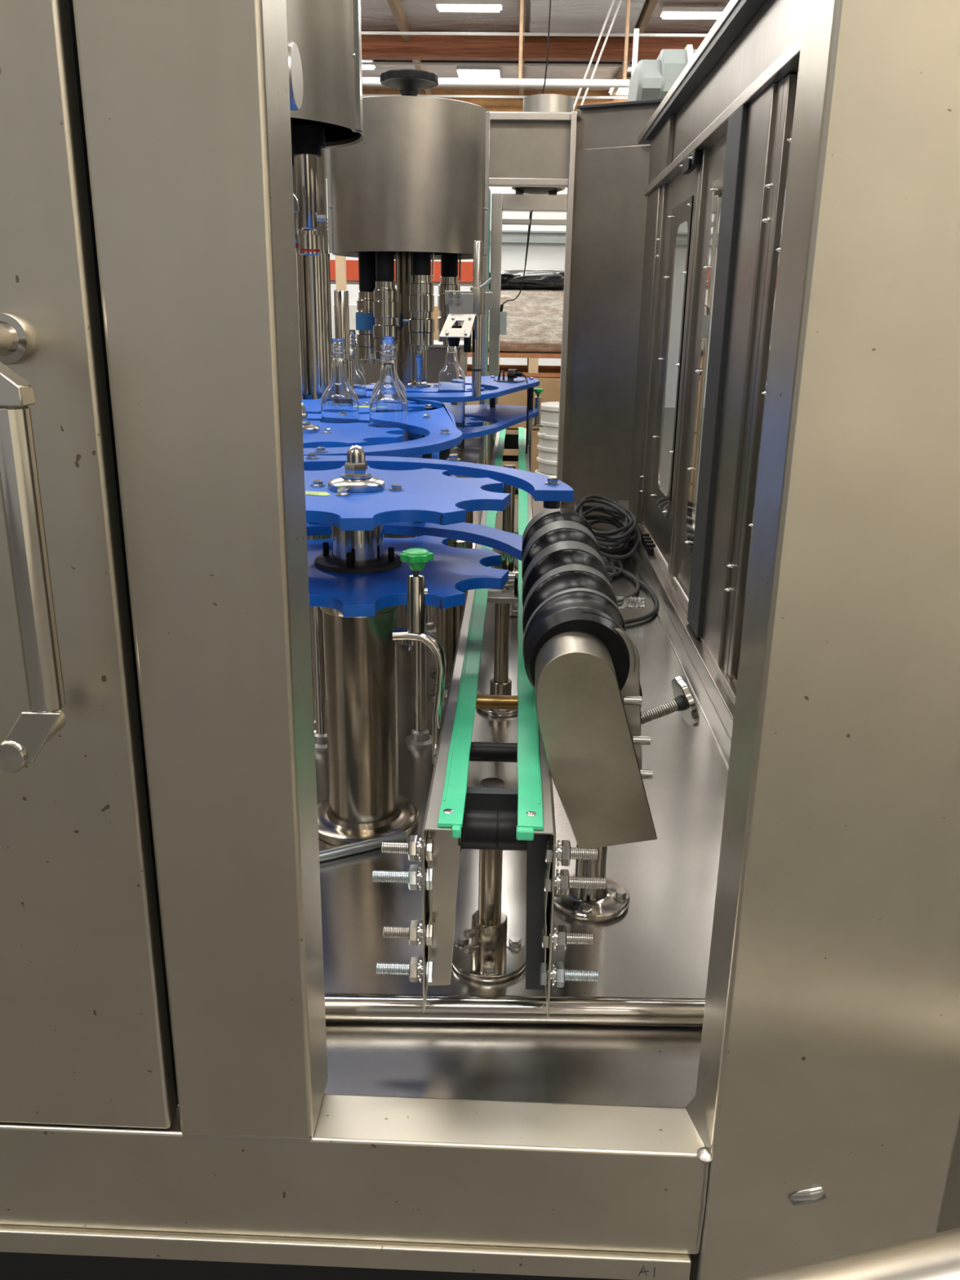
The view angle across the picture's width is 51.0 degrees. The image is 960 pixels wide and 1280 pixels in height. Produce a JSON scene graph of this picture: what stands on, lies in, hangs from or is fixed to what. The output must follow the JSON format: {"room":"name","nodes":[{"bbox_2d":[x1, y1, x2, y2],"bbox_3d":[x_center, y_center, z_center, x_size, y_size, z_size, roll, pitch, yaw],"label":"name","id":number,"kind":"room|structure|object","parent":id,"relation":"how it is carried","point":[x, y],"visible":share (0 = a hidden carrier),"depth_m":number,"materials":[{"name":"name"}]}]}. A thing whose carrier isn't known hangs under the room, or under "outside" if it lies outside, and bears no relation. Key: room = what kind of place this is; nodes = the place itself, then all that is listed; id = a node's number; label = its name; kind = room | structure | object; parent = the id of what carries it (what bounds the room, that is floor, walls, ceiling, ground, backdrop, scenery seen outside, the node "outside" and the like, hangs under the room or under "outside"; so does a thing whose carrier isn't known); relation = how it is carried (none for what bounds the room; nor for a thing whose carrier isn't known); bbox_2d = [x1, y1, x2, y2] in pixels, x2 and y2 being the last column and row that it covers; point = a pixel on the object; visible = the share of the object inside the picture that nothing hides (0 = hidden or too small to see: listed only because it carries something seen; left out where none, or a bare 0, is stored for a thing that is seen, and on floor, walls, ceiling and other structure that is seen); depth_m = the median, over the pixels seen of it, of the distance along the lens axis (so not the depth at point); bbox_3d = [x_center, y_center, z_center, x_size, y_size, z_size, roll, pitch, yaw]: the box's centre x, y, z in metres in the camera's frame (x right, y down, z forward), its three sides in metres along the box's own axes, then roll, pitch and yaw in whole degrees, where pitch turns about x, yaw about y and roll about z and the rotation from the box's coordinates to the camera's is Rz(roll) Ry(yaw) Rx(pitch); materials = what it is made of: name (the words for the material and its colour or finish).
{"room":"workspace","nodes":[
{"label":"workspace","id":0,"kind":"room"},
{"bbox_2d":[325,88,627,365],"bbox_3d":[0.727,-6.963,18.206,18.000,5.300,0.240,1,18,2],"label":"wall","id":1,"kind":"structure","parent":0,"point":[547,243],"depth_m":18.07,"materials":[{"name":"white paint"}]},
{"bbox_2d":[488,111,571,112],"bbox_3d":[0.235,-2.349,4.573,0.395,0.015,0.440,1,18,2],"label":"plate","id":2,"kind":"object","parent":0,"point":[489,111],"visible":0.02,"depth_m":4.36,"materials":[{"name":"metal"}]},
{"bbox_2d":[511,186,564,195],"bbox_3d":[0.268,-2.172,4.545,0.244,0.303,0.244,1,18,2],"label":"hood","id":3,"kind":"object","parent":2,"relation":"hanging from","point":[519,190],"visible":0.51,"depth_m":4.54,"materials":[{"name":"metal"}]},
{"bbox_2d":[523,93,573,111],"bbox_3d":[0.304,-2.365,4.481,0.224,0.075,0.224,1,18,2],"label":"round vent","id":4,"kind":"object","parent":2,"relation":"on","point":[540,102],"visible":0.59,"depth_m":4.39,"materials":[{"name":"metal"}]},
{"bbox_2d":[360,0,730,100],"bbox_3d":[0.281,-5.295,4.845,18.000,0.420,26.500,1,18,2],"label":"ceiling","id":5,"kind":"structure","parent":0,"point":[397,34],"depth_m":13.69,"materials":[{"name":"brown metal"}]},
{"bbox_2d":[361,59,376,69],"bbox_3d":[-2.723,-8.731,15.155,2.260,0.155,0.460,1,18,2],"label":"strip light","id":6,"kind":"object","parent":5,"relation":"hanging from","point":[363,67],"visible":0.09,"depth_m":15.16,"materials":[{"name":"white plastic"}]},
{"bbox_2d":[361,61,373,69],"bbox_3d":[-2.724,-8.668,15.176,2.200,0.024,0.420,1,18,2],"label":"diffuser","id":7,"kind":"object","parent":6,"relation":"attached to","point":[363,67],"depth_m":15.21,"materials":[{"name":"white plastic"}]},
{"bbox_2d":[435,0,502,12],"bbox_3d":[-0.131,-7.781,12.313,0.800,0.125,0.240,1,18,2],"label":"strip light","id":8,"kind":"object","parent":5,"relation":"hanging from","point":[464,6],"visible":1,"depth_m":12.23,"materials":[{"name":"white plastic"}]},
{"bbox_2d":[438,4,499,12],"bbox_3d":[-0.131,-7.733,12.329,0.740,0.024,0.200,1,18,2],"label":"diffuser","id":9,"kind":"object","parent":8,"relation":"attached to","point":[464,8],"depth_m":12.28,"materials":[{"name":"white plastic"}]},
{"bbox_2d":[456,66,500,78],"bbox_3d":[-0.012,-8.954,15.925,0.660,0.125,0.940,1,18,2],"label":"strip light","id":10,"kind":"object","parent":5,"relation":"hanging from","point":[464,72],"visible":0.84,"depth_m":15.55,"materials":[{"name":"white plastic"}]},
{"bbox_2d":[458,70,497,78],"bbox_3d":[-0.013,-8.906,15.941,0.600,0.024,0.900,1,18,2],"label":"diffuser","id":11,"kind":"object","parent":10,"relation":"attached to","point":[462,73],"depth_m":15.68,"materials":[{"name":"white plastic"}]},
{"bbox_2d":[362,0,639,88],"bbox_3d":[-3.331,-6.751,11.087,10.130,1.121,0.084,1,18,2],"label":"pipe","id":12,"kind":"object","parent":5,"relation":"hanging from","point":[442,82],"visible":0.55,"depth_m":11.09,"materials":[{"name":"white metal"}]},
{"bbox_2d":[524,0,551,265],"bbox_3d":[0.335,-3.663,5.005,0.128,3.380,0.007,1,18,2],"label":"hanging cord","id":13,"kind":"object","parent":5,"relation":"hanging from","point":[549,0],"visible":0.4,"depth_m":5.22,"materials":[{"name":"black plastic"}]},
{"bbox_2d":[573,0,622,111],"bbox_3d":[1.305,-6.598,11.485,0.763,1.788,0.028,1,18,2],"label":"brace","id":14,"kind":"object","parent":5,"relation":"hanging from","point":[613,1],"visible":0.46,"depth_m":11.43,"materials":[{"name":"metal"}]},
{"bbox_2d":[608,77,631,94],"bbox_3d":[2.482,-9.107,16.516,0.660,0.125,0.940,1,18,2],"label":"strip light","id":15,"kind":"object","parent":5,"relation":"hanging from","point":[621,91],"visible":0.09,"depth_m":16.70,"materials":[{"name":"white plastic"}]},
{"bbox_2d":[610,88,628,94],"bbox_3d":[2.481,-9.059,16.532,0.600,0.024,0.900,1,18,2],"label":"diffuser","id":16,"kind":"object","parent":15,"relation":"attached to","point":[621,91],"depth_m":16.74,"materials":[{"name":"white plastic"}]},
{"bbox_2d":[659,4,724,19],"bbox_3d":[2.646,-7.788,12.467,0.800,0.125,0.240,1,18,2],"label":"strip light","id":17,"kind":"object","parent":5,"relation":"hanging from","point":[666,12],"visible":0.85,"depth_m":12.39,"materials":[{"name":"white plastic"}]},
{"bbox_2d":[662,12,721,19],"bbox_3d":[2.646,-7.739,12.483,0.740,0.024,0.200,1,18,2],"label":"diffuser","id":18,"kind":"object","parent":17,"relation":"attached to","point":[711,15],"depth_m":12.43,"materials":[{"name":"white plastic"}]},
{"bbox_3d":[0.203,-0.313,6.466,18.000,0.100,26.500,1,18,2],"label":"floor","id":19,"kind":"structure","parent":0,"visible":0},
{"bbox_2d":[334,255,346,290],"bbox_3d":[-0.615,-0.866,4.603,0.040,2.080,0.040,1,18,2],"label":"wooden plank","id":20,"kind":"object","parent":19,"relation":"on","point":[340,261],"visible":0.02,"depth_m":4.35,"materials":[{"name":"beige wood"}]},
{"bbox_2d":[329,259,473,286],"bbox_3d":[-1.326,-2.857,9.039,2.740,3.100,0.950,1,18,2],"label":"rack","id":21,"kind":"object","parent":19,"relation":"on","point":[352,266],"visible":0.03,"depth_m":8.44,"materials":[{"name":"orange paint"}]},
{"bbox_2d":[330,280,472,286],"bbox_3d":[-1.299,-3.195,8.981,2.700,0.020,0.850,1,18,2],"label":"shelf","id":22,"kind":"object","parent":21,"relation":"attached to","point":[356,282],"depth_m":8.76,"materials":[{"name":"metal"}]},
{"bbox_2d":[355,338,471,404],"bbox_3d":[-0.709,-0.686,4.960,1.290,1.515,0.640,1,18,2],"label":"cabinet","id":23,"kind":"object","parent":19,"relation":"on","point":[436,354],"visible":0.11,"depth_m":4.46,"materials":[{"name":"metal"}]},
{"bbox_2d":[355,338,471,348],"bbox_3d":[-0.697,-1.399,4.728,1.290,0.015,0.640,1,18,2],"label":"tray","id":24,"kind":"object","parent":23,"relation":"on","point":[437,344],"depth_m":4.42,"materials":[{"name":"metal"}]},
{"bbox_2d":[0,0,959,1279],"bbox_3d":[-0.501,-0.472,2.477,2.266,2.650,3.536,1,18,2],"label":"enclosure","id":25,"kind":"object","parent":19,"relation":"on","point":[771,1014],"depth_m":0.86,"materials":[{"name":"metal"}]},
{"bbox_2d":[0,0,178,1128],"bbox_3d":[-0.566,-0.372,0.644,0.612,1.708,0.167,1,18,2],"label":"front door","id":26,"kind":"structure","parent":25,"relation":"attached to","point":[86,1035],"depth_m":0.77,"materials":[{"name":"metal"}]},
{"bbox_2d":[295,248,306,399],"bbox_3d":[-0.532,-0.927,2.823,0.109,1.500,0.109,1,18,2],"label":"column","id":27,"kind":"structure","parent":25,"relation":"on","point":[297,251],"depth_m":2.82,"materials":[{"name":"metal"}]},
{"bbox_2d":[306,534,324,732],"bbox_3d":[-0.290,-0.010,1.818,0.060,0.385,0.060,1,18,2],"label":"post","id":28,"kind":"object","parent":25,"relation":"on","point":[322,535],"visible":0.09,"depth_m":1.83,"materials":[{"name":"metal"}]},
{"bbox_2d":[300,149,332,399],"bbox_3d":[-0.465,-0.941,2.869,0.131,1.500,0.131,1,18,2],"label":"column","id":29,"kind":"structure","parent":25,"relation":"on","point":[315,269],"depth_m":2.84,"materials":[{"name":"metal"}]},
{"bbox_2d":[285,0,363,255],"bbox_3d":[-0.430,-1.188,1.767,0.424,0.948,0.558,1,18,2],"label":"turret","id":30,"kind":"object","parent":25,"relation":"attached to","point":[324,37],"visible":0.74,"depth_m":1.80,"materials":[{"name":"metal"}]},
{"bbox_2d":[298,251,320,255],"bbox_3d":[-0.333,-0.758,1.976,0.043,0.005,0.043,1,18,2],"label":"ring","id":31,"kind":"object","parent":30,"relation":"on","point":[303,253],"depth_m":1.96,"materials":[{"name":"metal"}]},
{"bbox_2d":[301,402,404,676],"bbox_3d":[-0.367,-0.204,2.105,0.425,0.574,0.427,1,18,2],"label":"wheel","id":32,"kind":"object","parent":25,"relation":"on","point":[316,433],"visible":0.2,"depth_m":2.00,"materials":[{"name":"blue plastic"}]},
{"bbox_2d":[301,289,426,440],"bbox_3d":[-0.357,-0.505,2.669,0.427,0.798,0.423,1,18,2],"label":"wheel","id":33,"kind":"object","parent":25,"relation":"on","point":[341,308],"visible":0.12,"depth_m":2.56,"materials":[{"name":"blue plastic"}]},
{"bbox_2d":[349,332,366,399],"bbox_3d":[-0.363,-0.677,2.843,0.083,0.366,0.083,1,18,2],"label":"glass bottle","id":34,"kind":"object","parent":33,"relation":"on","point":[360,388],"visible":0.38,"depth_m":2.80,"materials":[{"name":"clear glass"}]},
{"bbox_2d":[319,831,408,862],"bbox_3d":[-0.206,0.306,1.448,0.216,0.016,0.016,-8,20,-27],"label":"rod","id":35,"kind":"object","parent":25,"relation":"on","point":[363,846],"visible":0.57,"depth_m":1.46,"materials":[{"name":"metal"}]},
{"bbox_2d":[303,398,462,676],"bbox_3d":[-0.377,-0.258,2.352,0.692,0.525,1.221,1,18,2],"label":"guide","id":36,"kind":"object","parent":25,"relation":"on","point":[437,426],"visible":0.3,"depth_m":2.04,"materials":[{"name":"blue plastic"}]},
{"bbox_2d":[383,533,413,538],"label":"plate","id":37,"kind":"object","parent":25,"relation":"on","point":[385,535],"depth_m":1.99,"materials":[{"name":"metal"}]},
{"bbox_2d":[399,604,413,642],"bbox_3d":[-0.170,-0.154,2.376,0.060,0.318,0.060,1,18,2],"label":"post","id":38,"kind":"object","parent":25,"relation":"on","point":[404,606],"visible":0.09,"depth_m":2.40,"materials":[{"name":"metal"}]},
{"bbox_2d":[304,444,510,846],"bbox_3d":[-0.174,0.007,1.466,0.426,0.574,0.427,1,18,2],"label":"wheel","id":39,"kind":"object","parent":25,"relation":"on","point":[357,575],"visible":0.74,"depth_m":1.42,"materials":[{"name":"blue plastic"}]},
{"bbox_2d":[325,68,489,385],"bbox_3d":[-0.231,-1.064,3.346,0.509,1.446,0.504,1,18,2],"label":"turret","id":40,"kind":"object","parent":25,"relation":"on","point":[414,192],"visible":0.9,"depth_m":3.06,"materials":[{"name":"metal"}]},
{"bbox_2d":[306,375,539,517],"bbox_3d":[-0.207,-0.620,3.473,0.663,0.525,1.165,6,19,16],"label":"guide","id":41,"kind":"object","parent":25,"relation":"on","point":[500,417],"visible":0.41,"depth_m":3.46,"materials":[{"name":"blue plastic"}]},
{"bbox_2d":[439,240,493,396],"bbox_3d":[-0.038,-0.913,2.874,0.147,0.424,0.136,1,18,2],"label":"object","id":42,"kind":"object","parent":41,"relation":"attached to","point":[468,307],"visible":1,"depth_m":2.85,"materials":[{"name":"metal"}]},
{"bbox_2d":[493,368,528,453],"bbox_3d":[0.109,-0.784,3.615,0.130,0.362,0.176,1,18,2],"label":"sensor","id":43,"kind":"object","parent":41,"relation":"attached to","point":[512,373],"visible":0.88,"depth_m":3.58,"materials":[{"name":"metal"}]},
{"bbox_2d":[365,318,484,427],"bbox_3d":[-0.202,-0.690,3.340,0.427,0.740,0.422,1,18,2],"label":"wheel","id":44,"kind":"object","parent":25,"relation":"on","point":[417,386],"visible":0.26,"depth_m":3.26,"materials":[{"name":"blue plastic"}]},
{"bbox_2d":[303,453,573,751],"bbox_3d":[-0.064,-0.033,1.676,0.544,0.525,0.195,12,21,31],"label":"guide","id":45,"kind":"object","parent":25,"relation":"on","point":[551,491],"visible":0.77,"depth_m":1.66,"materials":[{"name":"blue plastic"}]},
{"bbox_2d":[428,538,451,700],"bbox_3d":[-0.073,-0.069,2.011,0.060,0.385,0.060,1,18,2],"label":"post","id":46,"kind":"object","parent":25,"relation":"on","point":[442,625],"visible":0.29,"depth_m":2.02,"materials":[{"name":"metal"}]},
{"bbox_2d":[450,539,466,675],"bbox_3d":[-0.045,-0.046,2.049,0.060,0.318,0.060,1,18,2],"label":"post","id":47,"kind":"object","parent":25,"relation":"on","point":[456,612],"visible":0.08,"depth_m":2.04,"materials":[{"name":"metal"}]},
{"bbox_2d":[453,437,484,463],"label":"plate","id":48,"kind":"object","parent":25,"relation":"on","point":[473,449],"depth_m":3.25,"materials":[{"name":"metal"}]},
{"bbox_2d":[320,338,359,423],"bbox_3d":[-0.310,-0.479,2.237,0.083,0.366,0.083,1,18,2],"label":"glass bottle","id":49,"kind":"object","parent":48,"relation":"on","point":[339,400],"visible":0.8,"depth_m":2.19,"materials":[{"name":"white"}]},
{"bbox_2d":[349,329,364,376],"bbox_3d":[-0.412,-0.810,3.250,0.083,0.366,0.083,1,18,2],"label":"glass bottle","id":50,"kind":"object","parent":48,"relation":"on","point":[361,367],"visible":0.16,"depth_m":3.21,"materials":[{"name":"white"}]},
{"bbox_2d":[368,340,408,441],"bbox_3d":[-0.196,-0.455,2.170,0.083,0.366,0.083,1,18,2],"label":"glass bottle","id":51,"kind":"object","parent":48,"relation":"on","point":[388,406],"visible":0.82,"depth_m":2.12,"materials":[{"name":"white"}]},
{"bbox_2d":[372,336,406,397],"bbox_3d":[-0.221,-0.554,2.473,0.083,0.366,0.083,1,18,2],"label":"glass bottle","id":52,"kind":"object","parent":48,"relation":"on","point":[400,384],"visible":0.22,"depth_m":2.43,"materials":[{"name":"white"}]},
{"bbox_2d":[438,337,465,454],"bbox_3d":[-0.088,-0.763,3.119,0.083,0.366,0.083,1,18,2],"label":"glass bottle","id":53,"kind":"object","parent":48,"relation":"on","point":[451,377],"visible":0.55,"depth_m":3.08,"materials":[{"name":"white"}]},
{"bbox_2d":[465,541,472,548],"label":"plate","id":54,"kind":"object","parent":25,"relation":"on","point":[468,544],"depth_m":2.95,"materials":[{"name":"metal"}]},
{"bbox_2d":[465,511,473,523],"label":"plate","id":55,"kind":"object","parent":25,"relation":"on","point":[468,514],"depth_m":2.93,"materials":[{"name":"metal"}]},
{"bbox_2d":[372,426,606,1017],"bbox_3d":[0.074,-0.331,2.685,0.234,0.470,3.586,1,18,2],"label":"conveyor","id":56,"kind":"object","parent":25,"relation":"on","point":[491,818],"visible":0.94,"depth_m":1.07,"materials":[{"name":"metal"}]},
{"bbox_2d":[392,547,446,764],"bbox_3d":[-0.071,0.022,1.199,0.062,0.264,0.038,1,18,2],"label":"clamp","id":57,"kind":"object","parent":56,"relation":"attached to","point":[416,558],"visible":1,"depth_m":1.18,"materials":[{"name":"metal"}]},
{"bbox_2d":[532,388,543,426],"bbox_3d":[0.215,-0.831,3.857,0.056,0.260,0.042,1,18,2],"label":"clamp","id":58,"kind":"object","parent":56,"relation":"attached to","point":[537,399],"visible":0.74,"depth_m":3.83,"materials":[{"name":"metal"}]},
{"bbox_2d":[502,585,645,617],"bbox_3d":[0.243,-0.098,2.603,0.366,0.083,0.083,0,18,-2],"label":"bracket","id":59,"kind":"object","parent":25,"relation":"on","point":[623,602],"visible":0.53,"depth_m":2.59,"materials":[{"name":"white metal"}]},
{"bbox_2d":[521,507,699,921],"bbox_3d":[0.165,0.092,1.445,0.217,0.436,0.707,1,18,2],"label":"screw","id":60,"kind":"object","parent":25,"relation":"on","point":[581,663],"visible":1,"depth_m":1.12,"materials":[{"name":"black"}]},
{"bbox_2d":[594,535,658,624],"bbox_3d":[0.383,-0.194,2.944,0.319,0.052,0.928,5,19,13],"label":"loose cable","id":61,"kind":"object","parent":25,"relation":"on","point":[620,571],"visible":0.48,"depth_m":2.91,"materials":[{"name":"black rubber"}]},
{"bbox_2d":[638,1266,654,1277],"bbox_3d":[0.155,0.587,0.935,0.015,0.013,0.001,1,18,2],"label":"marker writing","id":62,"kind":"object","parent":25,"relation":"attached to","point":[643,1266],"visible":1,"depth_m":0.94,"materials":[{"name":"black paint"}]},
{"bbox_2d":[640,533,655,555],"bbox_3d":[0.531,-0.307,3.194,0.026,0.033,0.200,1,18,2],"label":"connector","id":63,"kind":"object","parent":25,"relation":"on","point":[646,541],"depth_m":3.15,"materials":[{"name":"black plastic"}]},
{"bbox_2d":[640,164,701,573],"bbox_3d":[0.562,-0.812,3.016,0.024,1.084,0.695,1,18,2],"label":"door","id":64,"kind":"structure","parent":25,"relation":"attached to","point":[680,197],"depth_m":2.98,"materials":[{"name":"metal"}]},
{"bbox_2d":[679,150,702,174],"bbox_3d":[0.538,-1.222,2.586,0.031,0.040,0.190,1,18,2],"label":"latch","id":65,"kind":"object","parent":25,"relation":"attached to","point":[690,163],"depth_m":2.53,"materials":[{"name":"black plastic"}]},
{"bbox_2d":[670,133,727,599],"bbox_3d":[0.536,-0.596,2.348,0.024,1.084,0.670,1,18,2],"label":"door","id":66,"kind":"structure","parent":25,"relation":"attached to","point":[713,162],"depth_m":2.53,"materials":[{"name":"metal"}]},
{"bbox_2d":[727,71,798,679],"bbox_3d":[0.504,-0.319,1.497,0.024,1.084,0.820,1,18,2],"label":"door","id":67,"kind":"structure","parent":25,"relation":"attached to","point":[790,82],"depth_m":1.84,"materials":[{"name":"metal"}]},
{"bbox_2d":[787,1186,826,1205],"bbox_3d":[0.294,0.499,0.903,0.035,0.024,0.003,1,18,2],"label":"tape","id":68,"kind":"object","parent":25,"relation":"attached to","point":[809,1196],"visible":1,"depth_m":0.90,"materials":[{"name":"metal"}]},
{"bbox_2d":[730,1227,959,1279],"bbox_3d":[0.300,0.472,0.728,0.541,0.060,0.060,-4,19,-13],"label":"rail","id":69,"kind":"object","parent":25,"relation":"attached to","point":[934,1256],"visible":1,"depth_m":0.72,"materials":[{"name":"metal"}]},
{"bbox_2d":[484,188,567,464],"bbox_3d":[0.442,-1.198,5.433,0.825,2.230,0.300,1,18,2],"label":"doorway","id":70,"kind":"structure","parent":19,"relation":"on","point":[500,202],"depth_m":5.21,"materials":[{"name":"metal"}]},
{"bbox_2d":[499,209,533,334],"bbox_3d":[0.185,-1.901,5.223,0.158,0.610,0.035,1,18,2],"label":"cable box","id":71,"kind":"object","parent":70,"relation":"attached to","point":[503,315],"visible":1,"depth_m":5.27,"materials":[{"name":"grey plastic"}]},
{"bbox_2d":[626,44,697,101],"bbox_3d":[1.637,-1.339,5.026,1.900,2.785,0.530,1,18,2],"label":"duct","id":72,"kind":"object","parent":19,"relation":"on","point":[651,79],"visible":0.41,"depth_m":4.44,"materials":[{"name":"plastic"}]},
{"bbox_3d":[-0.198,-0.649,6.820,0.460,0.308,0.450,1,18,2],"label":"carton","id":73,"kind":"object","parent":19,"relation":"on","visible":0},
{"bbox_3d":[-0.193,-0.951,6.721,0.460,0.312,0.450,1,18,2],"label":"carton","id":74,"kind":"object","parent":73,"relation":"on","visible":0},
{"bbox_3d":[-0.189,-1.255,6.622,0.460,0.312,0.450,1,18,2],"label":"carton","id":75,"kind":"object","parent":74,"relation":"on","visible":0},
{"bbox_2d":[466,375,479,404],"bbox_3d":[-0.184,-1.560,6.524,0.460,0.312,0.450,1,18,2],"label":"carton","id":76,"kind":"object","parent":75,"relation":"on","point":[473,402],"visible":0.02,"depth_m":6.31,"materials":[{"name":"cardboard"}]},
{"bbox_3d":[0.267,-0.637,6.806,0.460,0.308,0.450,1,18,2],"label":"carton","id":77,"kind":"object","parent":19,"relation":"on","visible":0},
{"bbox_3d":[0.271,-0.939,6.707,0.460,0.312,0.450,1,18,2],"label":"carton","id":78,"kind":"object","parent":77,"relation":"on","visible":0},
{"bbox_2d":[485,428,539,472],"bbox_3d":[0.276,-1.243,6.609,0.460,0.312,0.450,1,18,2],"label":"carton","id":79,"kind":"object","parent":78,"relation":"on","point":[535,464],"visible":0.02,"depth_m":6.39,"materials":[{"name":"cardboard"}]},
{"bbox_2d":[486,376,559,429],"bbox_3d":[0.281,-1.548,6.510,0.460,0.312,0.450,1,18,2],"label":"carton","id":80,"kind":"object","parent":79,"relation":"on","point":[550,385],"visible":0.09,"depth_m":6.28,"materials":[{"name":"cardboard"}]},
{"bbox_3d":[0.731,-0.625,6.792,0.460,0.308,0.450,1,18,2],"label":"carton","id":81,"kind":"object","parent":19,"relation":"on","visible":0},
{"bbox_3d":[0.736,-0.927,6.693,0.460,0.312,0.450,1,18,2],"label":"carton","id":82,"kind":"object","parent":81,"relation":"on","visible":0},
{"bbox_3d":[0.741,-1.231,6.594,0.460,0.312,0.450,1,18,2],"label":"carton","id":83,"kind":"object","parent":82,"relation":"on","visible":0},
{"bbox_3d":[0.745,-1.536,6.495,0.460,0.312,0.450,1,18,2],"label":"carton","id":84,"kind":"object","parent":83,"relation":"on","visible":0},
{"bbox_2d":[466,351,561,377],"bbox_3d":[0.351,-1.866,6.751,1.300,0.138,1.010,1,18,2],"label":"wooden pallet","id":85,"kind":"object","parent":84,"relation":"on","point":[532,369],"visible":0.19,"depth_m":6.29,"materials":[{"name":"brown wood"}]},
{"bbox_2d":[460,288,564,353],"bbox_3d":[0.350,-2.111,6.667,1.190,0.393,0.922,1,18,2],"label":"wrapped bundle","id":86,"kind":"object","parent":85,"relation":"on","point":[535,318],"visible":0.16,"depth_m":6.24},
{"bbox_2d":[488,270,564,289],"bbox_3d":[0.394,-2.342,6.588,0.877,0.139,0.836,1,18,2],"label":"plastic bundle","id":87,"kind":"object","parent":86,"relation":"on","point":[510,279],"visible":0.32,"depth_m":6.24,"materials":[{"name":"black plastic"}]},
{"bbox_3d":[0.530,-0.441,6.095,0.433,0.384,0.435,1,18,2],"label":"drum","id":88,"kind":"object","parent":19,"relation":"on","visible":0},
{"bbox_2d":[534,468,556,475],"bbox_3d":[0.536,-0.807,5.976,0.433,0.384,0.435,1,18,2],"label":"drum","id":89,"kind":"object","parent":88,"relation":"on","point":[537,471],"visible":0.04,"depth_m":5.86,"materials":[{"name":"white plastic"}]},
{"bbox_2d":[536,401,559,475],"bbox_3d":[0.542,-1.173,5.857,0.433,0.384,0.435,1,18,2],"label":"drum","id":90,"kind":"object","parent":89,"relation":"on","point":[548,435],"visible":0.25,"depth_m":5.74,"materials":[{"name":"white plastic"}]},
{"bbox_3d":[-0.998,-1.582,8.694,1.800,0.900,0.430,1,18,2],"label":"work table","id":91,"kind":"object","parent":19,"relation":"on","visible":0},
{"bbox_2d":[332,303,358,338],"bbox_3d":[-1.063,-2.419,8.514,0.320,0.800,0.200,1,18,2],"label":"storage tote","id":92,"kind":"object","parent":91,"relation":"on","point":[353,307],"visible":0.14,"depth_m":8.33,"materials":[{"name":"white plastic"}]},
{"bbox_2d":[432,305,439,340],"bbox_3d":[-0.323,-2.400,8.492,0.320,0.800,0.200,1,18,2],"label":"carton","id":93,"kind":"object","parent":91,"relation":"on","point":[436,313],"visible":0.02,"depth_m":8.30,"materials":[{"name":"cardboard"}]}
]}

